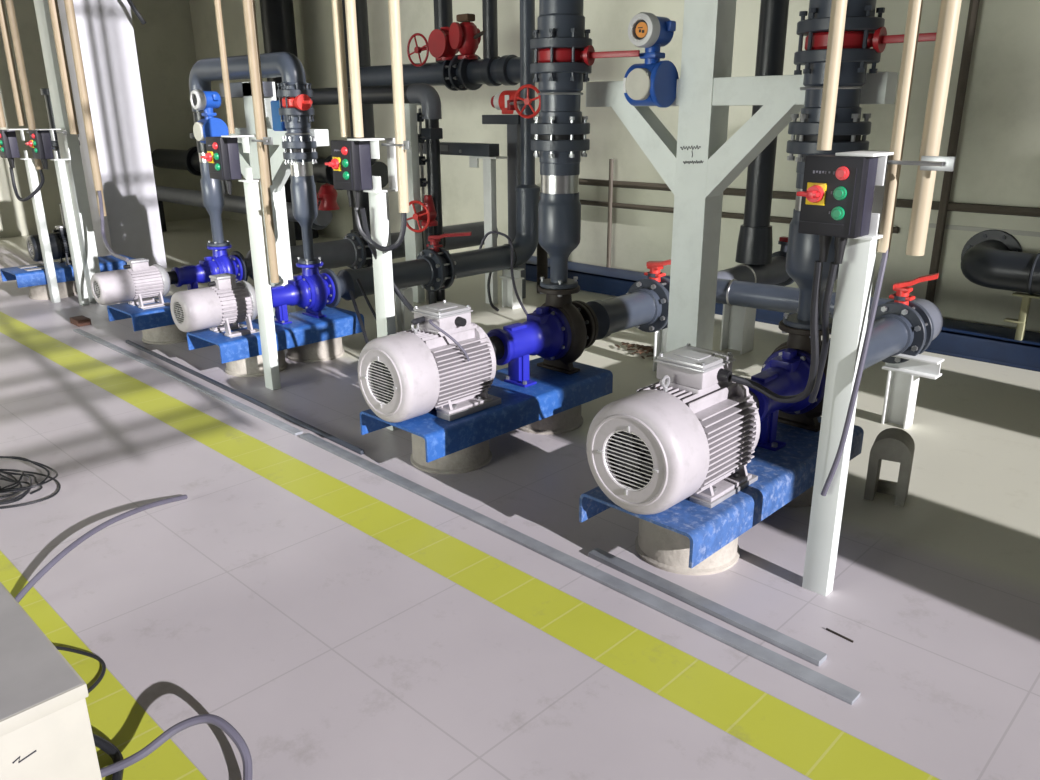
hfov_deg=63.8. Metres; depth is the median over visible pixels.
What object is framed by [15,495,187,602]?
power cable
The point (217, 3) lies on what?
cable conduit
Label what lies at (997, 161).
wall
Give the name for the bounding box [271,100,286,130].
junction box
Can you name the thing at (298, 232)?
pipe reducer
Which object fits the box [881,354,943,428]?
support
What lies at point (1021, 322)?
stand
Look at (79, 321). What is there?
brick
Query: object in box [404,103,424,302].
support
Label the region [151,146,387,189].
pipe
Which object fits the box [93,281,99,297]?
fan grille
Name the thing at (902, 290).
valve
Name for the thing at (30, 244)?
fan grille
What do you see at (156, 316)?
base
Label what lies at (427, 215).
valve
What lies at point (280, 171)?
steel column
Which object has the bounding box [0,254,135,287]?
base
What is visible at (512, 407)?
base
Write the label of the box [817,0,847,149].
cable conduit
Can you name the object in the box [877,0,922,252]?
cable conduit
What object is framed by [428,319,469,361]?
power cable
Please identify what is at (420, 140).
tap
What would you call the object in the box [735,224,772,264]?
socket
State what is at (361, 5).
vertical pipe
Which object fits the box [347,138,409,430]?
post
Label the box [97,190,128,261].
power cable
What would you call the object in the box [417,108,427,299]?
pipe
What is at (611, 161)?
post
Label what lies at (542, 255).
support
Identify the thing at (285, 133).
clamp
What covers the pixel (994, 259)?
pipe
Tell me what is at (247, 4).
cable conduit
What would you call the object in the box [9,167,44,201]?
power cable
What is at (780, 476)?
base
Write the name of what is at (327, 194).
valve
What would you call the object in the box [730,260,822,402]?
power cable
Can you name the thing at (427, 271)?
pipe
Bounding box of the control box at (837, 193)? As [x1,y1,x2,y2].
[796,154,877,263]
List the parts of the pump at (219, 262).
casing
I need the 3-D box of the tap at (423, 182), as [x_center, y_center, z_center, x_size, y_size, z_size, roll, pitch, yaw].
[-0.821,-1.767,7.125,0.164,0.070,0.103,17,25,41]
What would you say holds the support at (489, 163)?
on the floor
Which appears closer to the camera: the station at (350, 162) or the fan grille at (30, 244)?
the station at (350, 162)
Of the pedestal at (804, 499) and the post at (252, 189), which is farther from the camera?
the post at (252, 189)
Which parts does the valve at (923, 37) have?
lever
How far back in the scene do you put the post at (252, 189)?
4.86 m
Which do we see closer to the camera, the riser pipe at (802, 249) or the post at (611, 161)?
the riser pipe at (802, 249)
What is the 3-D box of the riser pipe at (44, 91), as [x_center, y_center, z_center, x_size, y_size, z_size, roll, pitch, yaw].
[-4.404,-1.984,8.187,0.298,1.820,0.300,17,25,41]
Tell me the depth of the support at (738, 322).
5.79 m
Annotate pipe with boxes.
[40,88,79,280]
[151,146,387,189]
[155,185,331,229]
[189,52,319,264]
[190,112,230,246]
[229,221,497,281]
[259,0,318,239]
[311,83,444,300]
[319,0,539,307]
[342,0,375,233]
[360,54,519,90]
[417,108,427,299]
[433,0,452,61]
[482,0,497,58]
[530,0,591,289]
[575,256,789,348]
[716,278,893,318]
[735,0,788,264]
[783,0,884,329]
[821,298,942,369]
[961,230,1039,294]
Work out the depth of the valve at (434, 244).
6.36 m
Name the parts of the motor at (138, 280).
lid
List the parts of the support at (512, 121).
shelf plate, shelf post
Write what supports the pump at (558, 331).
on the base at (512, 407)
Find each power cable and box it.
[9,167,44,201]
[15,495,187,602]
[55,646,105,693]
[93,734,123,779]
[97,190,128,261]
[100,714,252,779]
[127,0,145,24]
[349,290,368,343]
[354,208,406,251]
[356,279,375,319]
[360,208,424,324]
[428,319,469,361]
[479,231,527,315]
[487,272,498,310]
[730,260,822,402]
[808,262,837,402]
[821,248,888,495]
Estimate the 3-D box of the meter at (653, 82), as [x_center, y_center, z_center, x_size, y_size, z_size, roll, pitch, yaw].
[0.609,-1.529,3.891,0.186,0.408,0.214,17,25,41]
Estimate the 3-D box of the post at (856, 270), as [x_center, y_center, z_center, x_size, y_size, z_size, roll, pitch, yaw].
[1.085,0.024,2.623,0.280,1.478,0.200,17,25,41]
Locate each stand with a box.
[158,201,166,231]
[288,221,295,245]
[1004,292,1039,340]
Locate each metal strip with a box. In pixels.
[73,329,302,435]
[125,340,363,454]
[300,433,859,704]
[588,548,826,665]
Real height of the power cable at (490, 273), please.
0.372 m
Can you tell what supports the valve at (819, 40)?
on the riser pipe at (802, 249)
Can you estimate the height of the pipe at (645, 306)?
0.324 m
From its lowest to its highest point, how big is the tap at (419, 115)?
0.070 m
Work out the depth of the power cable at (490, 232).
6.85 m
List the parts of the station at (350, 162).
rotary handle, isolator plate, lid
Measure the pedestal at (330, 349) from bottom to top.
0.256 m
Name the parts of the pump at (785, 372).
casing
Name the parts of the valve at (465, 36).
stem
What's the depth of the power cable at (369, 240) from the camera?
4.05 m
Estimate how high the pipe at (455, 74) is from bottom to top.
0.308 m
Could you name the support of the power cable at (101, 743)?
on the floor
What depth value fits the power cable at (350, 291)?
5.67 m
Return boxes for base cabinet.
[0,582,101,779]
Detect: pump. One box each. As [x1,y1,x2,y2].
[168,240,242,289]
[271,257,335,324]
[487,277,594,387]
[747,308,831,450]
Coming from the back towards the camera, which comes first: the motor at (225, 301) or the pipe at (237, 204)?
the pipe at (237, 204)
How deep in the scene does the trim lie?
5.76 m
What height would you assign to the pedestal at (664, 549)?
0.256 m
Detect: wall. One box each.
[0,0,209,237]
[189,0,1039,332]
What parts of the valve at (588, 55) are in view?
lever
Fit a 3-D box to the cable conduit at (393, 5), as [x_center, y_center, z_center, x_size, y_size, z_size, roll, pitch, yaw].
[-0.580,-4.862,2.662,0.049,8.460,0.050,17,25,41]
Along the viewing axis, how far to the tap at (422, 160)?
7.07 m
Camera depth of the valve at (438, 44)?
7.56 m
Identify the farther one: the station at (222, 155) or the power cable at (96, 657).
the station at (222, 155)
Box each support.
[395,288,413,331]
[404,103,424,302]
[469,156,507,304]
[482,115,525,298]
[499,267,523,308]
[537,242,547,293]
[653,328,667,370]
[720,304,755,354]
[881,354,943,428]
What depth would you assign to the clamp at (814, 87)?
3.20 m
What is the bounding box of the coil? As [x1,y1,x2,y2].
[0,456,60,508]
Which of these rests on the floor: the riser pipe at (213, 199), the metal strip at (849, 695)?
the metal strip at (849, 695)
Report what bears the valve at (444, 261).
attached to the pipe at (427, 271)
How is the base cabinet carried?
on the floor
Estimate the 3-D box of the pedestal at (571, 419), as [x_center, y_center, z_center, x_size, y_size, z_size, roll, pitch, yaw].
[0.144,0.048,4.493,0.396,0.256,0.396,17,25,41]
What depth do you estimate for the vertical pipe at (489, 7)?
7.22 m
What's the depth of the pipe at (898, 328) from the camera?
4.28 m
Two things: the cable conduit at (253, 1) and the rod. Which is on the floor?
the rod
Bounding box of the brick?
[70,315,91,326]
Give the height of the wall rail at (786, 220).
0.048 m
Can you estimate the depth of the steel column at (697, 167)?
3.91 m
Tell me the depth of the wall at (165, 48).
12.14 m
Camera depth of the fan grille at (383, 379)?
3.69 m
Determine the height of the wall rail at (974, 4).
9.600 m
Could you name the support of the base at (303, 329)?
on the pedestal at (251, 366)
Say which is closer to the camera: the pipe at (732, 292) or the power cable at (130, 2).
the pipe at (732, 292)
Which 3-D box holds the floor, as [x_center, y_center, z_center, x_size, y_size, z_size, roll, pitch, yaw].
[-2.743,0.429,3.969,17.000,0.100,11.400,17,25,41]
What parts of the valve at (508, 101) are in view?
name plate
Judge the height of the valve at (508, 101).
0.256 m
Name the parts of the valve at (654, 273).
stem, lever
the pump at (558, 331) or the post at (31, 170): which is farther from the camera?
the post at (31, 170)
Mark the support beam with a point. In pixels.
(446, 148)
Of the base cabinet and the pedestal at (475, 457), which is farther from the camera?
the pedestal at (475, 457)
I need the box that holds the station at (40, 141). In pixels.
[25,130,53,168]
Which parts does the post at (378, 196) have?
clamp rail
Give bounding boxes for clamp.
[285,133,311,134]
[538,92,582,94]
[799,86,862,89]
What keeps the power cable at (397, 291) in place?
attached to the post at (378, 196)
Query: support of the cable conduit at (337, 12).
hanging from the ceiling
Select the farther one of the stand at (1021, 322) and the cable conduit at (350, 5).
the stand at (1021, 322)
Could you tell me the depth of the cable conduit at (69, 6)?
6.36 m
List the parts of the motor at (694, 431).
lid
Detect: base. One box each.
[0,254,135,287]
[107,295,174,331]
[186,306,364,363]
[360,357,612,462]
[579,416,863,568]
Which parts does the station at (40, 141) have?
rotary handle, lid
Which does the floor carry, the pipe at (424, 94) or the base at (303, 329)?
the pipe at (424, 94)
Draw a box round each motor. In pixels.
[27,225,71,264]
[91,258,169,308]
[170,273,257,336]
[358,300,495,422]
[586,343,759,514]
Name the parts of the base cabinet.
lid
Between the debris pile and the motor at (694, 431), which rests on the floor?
the debris pile
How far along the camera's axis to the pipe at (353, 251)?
7.18 m
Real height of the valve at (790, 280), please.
0.071 m
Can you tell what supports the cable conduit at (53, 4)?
hanging from the ceiling
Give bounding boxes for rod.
[826,628,853,642]
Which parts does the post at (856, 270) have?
clamp rail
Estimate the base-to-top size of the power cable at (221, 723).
0.137 m
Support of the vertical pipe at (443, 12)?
hanging from the ceiling
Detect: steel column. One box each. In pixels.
[219,81,328,315]
[586,0,897,351]
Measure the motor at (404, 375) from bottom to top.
0.475 m
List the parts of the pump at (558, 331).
casing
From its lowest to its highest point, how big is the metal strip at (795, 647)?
0.020 m
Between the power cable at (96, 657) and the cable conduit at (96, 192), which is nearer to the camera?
the power cable at (96, 657)
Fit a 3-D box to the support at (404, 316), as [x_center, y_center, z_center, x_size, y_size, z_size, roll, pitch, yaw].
[-0.874,-0.606,6.336,0.100,0.339,0.090,17,25,41]
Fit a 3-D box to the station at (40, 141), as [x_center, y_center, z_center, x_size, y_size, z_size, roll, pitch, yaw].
[-3.990,-1.993,6.938,0.176,0.313,0.150,17,25,41]
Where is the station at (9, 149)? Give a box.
[0,130,19,167]
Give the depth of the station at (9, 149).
7.07 m
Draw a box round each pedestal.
[29,281,76,299]
[142,324,186,344]
[225,350,287,376]
[286,337,343,361]
[410,434,491,473]
[518,405,582,434]
[635,518,739,575]
[783,486,813,507]
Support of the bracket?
on the floor
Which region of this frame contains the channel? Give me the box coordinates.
[526,256,1039,371]
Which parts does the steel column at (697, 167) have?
arm, arm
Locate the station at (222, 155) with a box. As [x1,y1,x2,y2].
[200,136,241,194]
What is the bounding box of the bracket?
[864,428,914,506]
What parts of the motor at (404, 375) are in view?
lid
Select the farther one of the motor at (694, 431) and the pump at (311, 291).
the pump at (311, 291)
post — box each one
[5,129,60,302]
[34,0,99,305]
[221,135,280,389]
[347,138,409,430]
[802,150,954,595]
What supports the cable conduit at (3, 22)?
hanging from the ceiling
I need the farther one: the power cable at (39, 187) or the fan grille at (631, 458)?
the power cable at (39, 187)
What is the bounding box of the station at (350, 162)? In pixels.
[325,140,371,207]
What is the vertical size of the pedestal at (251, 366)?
0.256 m
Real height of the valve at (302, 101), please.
0.096 m
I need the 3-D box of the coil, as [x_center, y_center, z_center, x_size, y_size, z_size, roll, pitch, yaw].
[-2.404,0.410,3.702,0.743,0.094,0.472,5,19,15]
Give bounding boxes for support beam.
[418,141,498,156]
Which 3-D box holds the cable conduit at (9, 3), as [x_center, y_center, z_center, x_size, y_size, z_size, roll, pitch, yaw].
[-4.100,-5.881,5.756,0.055,8.450,0.056,17,25,41]
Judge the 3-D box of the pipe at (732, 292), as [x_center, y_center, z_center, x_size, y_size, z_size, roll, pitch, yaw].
[1.685,-0.533,5.028,1.106,0.173,0.174,13,23,36]
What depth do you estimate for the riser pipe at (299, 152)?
5.39 m
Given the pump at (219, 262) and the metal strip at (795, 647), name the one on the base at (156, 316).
the pump at (219, 262)
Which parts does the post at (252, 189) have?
clamp rail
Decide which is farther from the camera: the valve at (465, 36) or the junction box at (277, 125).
the valve at (465, 36)
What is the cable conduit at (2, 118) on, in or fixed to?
hanging from the ceiling
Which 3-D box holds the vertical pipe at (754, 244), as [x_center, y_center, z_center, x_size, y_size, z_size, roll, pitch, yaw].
[1.607,-5.173,4.423,0.246,9.015,0.246,17,25,41]
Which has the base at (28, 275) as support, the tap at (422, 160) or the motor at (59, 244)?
the motor at (59, 244)
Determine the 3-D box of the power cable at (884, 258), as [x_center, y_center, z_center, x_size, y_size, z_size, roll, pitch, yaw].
[1.063,-0.042,2.634,0.132,0.829,0.053,-4,19,-11]
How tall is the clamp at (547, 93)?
0.010 m
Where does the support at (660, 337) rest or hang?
on the floor
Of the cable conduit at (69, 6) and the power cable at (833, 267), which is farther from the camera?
the cable conduit at (69, 6)
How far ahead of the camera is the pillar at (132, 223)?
8.41 m
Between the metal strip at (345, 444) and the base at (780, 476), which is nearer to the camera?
the base at (780, 476)
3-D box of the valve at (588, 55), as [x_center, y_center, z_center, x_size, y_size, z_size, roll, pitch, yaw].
[0.298,-1.580,3.946,0.510,0.090,0.231,17,25,41]
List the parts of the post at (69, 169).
clamp rail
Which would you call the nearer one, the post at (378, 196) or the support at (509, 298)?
the post at (378, 196)
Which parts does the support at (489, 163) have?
cap plate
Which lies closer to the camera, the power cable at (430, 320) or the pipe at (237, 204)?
the power cable at (430, 320)
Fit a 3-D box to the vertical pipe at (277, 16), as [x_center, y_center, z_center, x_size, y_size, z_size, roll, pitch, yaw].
[-3.016,-6.602,9.704,0.560,9.600,0.560,17,25,41]
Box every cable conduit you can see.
[0,0,25,125]
[0,96,5,127]
[5,0,42,168]
[48,0,78,133]
[64,0,102,190]
[95,190,106,215]
[214,0,234,133]
[242,0,278,282]
[252,0,271,184]
[331,0,350,136]
[345,0,363,136]
[388,0,408,212]
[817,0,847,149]
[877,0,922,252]
[906,0,961,255]
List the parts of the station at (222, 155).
rotary handle, isolator plate, lid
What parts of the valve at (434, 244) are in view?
stem, lever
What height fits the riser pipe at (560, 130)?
8.876 m
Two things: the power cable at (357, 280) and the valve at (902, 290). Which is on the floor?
the power cable at (357, 280)
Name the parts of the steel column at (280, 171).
arm, arm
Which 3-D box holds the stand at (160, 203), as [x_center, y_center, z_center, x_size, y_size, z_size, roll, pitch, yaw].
[-5.157,-2.452,11.759,0.200,0.450,0.240,17,25,41]
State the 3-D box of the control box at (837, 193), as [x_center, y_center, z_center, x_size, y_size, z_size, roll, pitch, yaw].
[0.926,-0.531,2.478,0.176,0.313,0.150,17,25,41]
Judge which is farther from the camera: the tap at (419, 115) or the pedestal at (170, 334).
the tap at (419, 115)
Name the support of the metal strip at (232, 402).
on the floor
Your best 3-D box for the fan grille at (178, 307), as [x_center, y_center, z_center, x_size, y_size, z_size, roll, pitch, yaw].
[-2.066,-0.469,5.065,0.142,0.142,0.005,17,25,41]
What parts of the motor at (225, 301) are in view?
lid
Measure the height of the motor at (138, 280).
0.328 m
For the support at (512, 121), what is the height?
1.565 m
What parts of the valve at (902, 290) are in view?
stem, lever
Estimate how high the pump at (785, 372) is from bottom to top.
0.502 m
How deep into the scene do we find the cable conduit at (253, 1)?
4.63 m
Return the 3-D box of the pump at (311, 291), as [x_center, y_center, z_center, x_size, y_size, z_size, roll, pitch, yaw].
[-1.509,-0.670,5.595,0.277,0.402,0.576,17,25,41]
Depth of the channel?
5.69 m
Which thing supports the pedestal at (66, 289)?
on the floor
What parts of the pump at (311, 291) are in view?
casing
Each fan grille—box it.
[28,242,33,255]
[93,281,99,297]
[173,302,183,323]
[367,360,393,403]
[603,430,653,490]
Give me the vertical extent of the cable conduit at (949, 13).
8.415 m
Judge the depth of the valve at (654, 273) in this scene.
4.97 m
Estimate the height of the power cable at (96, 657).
0.031 m
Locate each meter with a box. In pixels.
[190,90,228,143]
[623,12,678,107]
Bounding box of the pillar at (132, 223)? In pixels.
[57,0,166,267]
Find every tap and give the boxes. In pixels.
[417,113,423,121]
[418,134,425,142]
[419,156,426,164]
[420,178,427,186]
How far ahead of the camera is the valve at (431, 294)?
7.26 m
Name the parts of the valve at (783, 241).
lever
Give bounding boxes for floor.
[0,218,1039,779]
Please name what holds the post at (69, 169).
on the floor
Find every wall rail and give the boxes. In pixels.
[579,178,1039,216]
[580,200,898,233]
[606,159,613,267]
[925,0,979,302]
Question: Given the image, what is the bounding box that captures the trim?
[928,223,1039,236]
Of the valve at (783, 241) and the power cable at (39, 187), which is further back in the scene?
the power cable at (39, 187)
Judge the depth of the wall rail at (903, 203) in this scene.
6.03 m
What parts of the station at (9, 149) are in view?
lid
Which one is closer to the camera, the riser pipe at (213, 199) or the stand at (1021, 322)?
the stand at (1021, 322)
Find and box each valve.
[282,94,312,109]
[316,183,339,210]
[407,27,458,66]
[407,195,437,248]
[426,232,471,252]
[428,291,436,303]
[440,255,447,282]
[449,13,485,59]
[491,84,540,118]
[538,45,639,65]
[644,259,670,292]
[772,236,787,256]
[775,277,794,285]
[804,32,828,49]
[842,27,904,52]
[889,273,938,304]
[918,32,936,41]
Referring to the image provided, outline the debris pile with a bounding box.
[615,342,653,359]

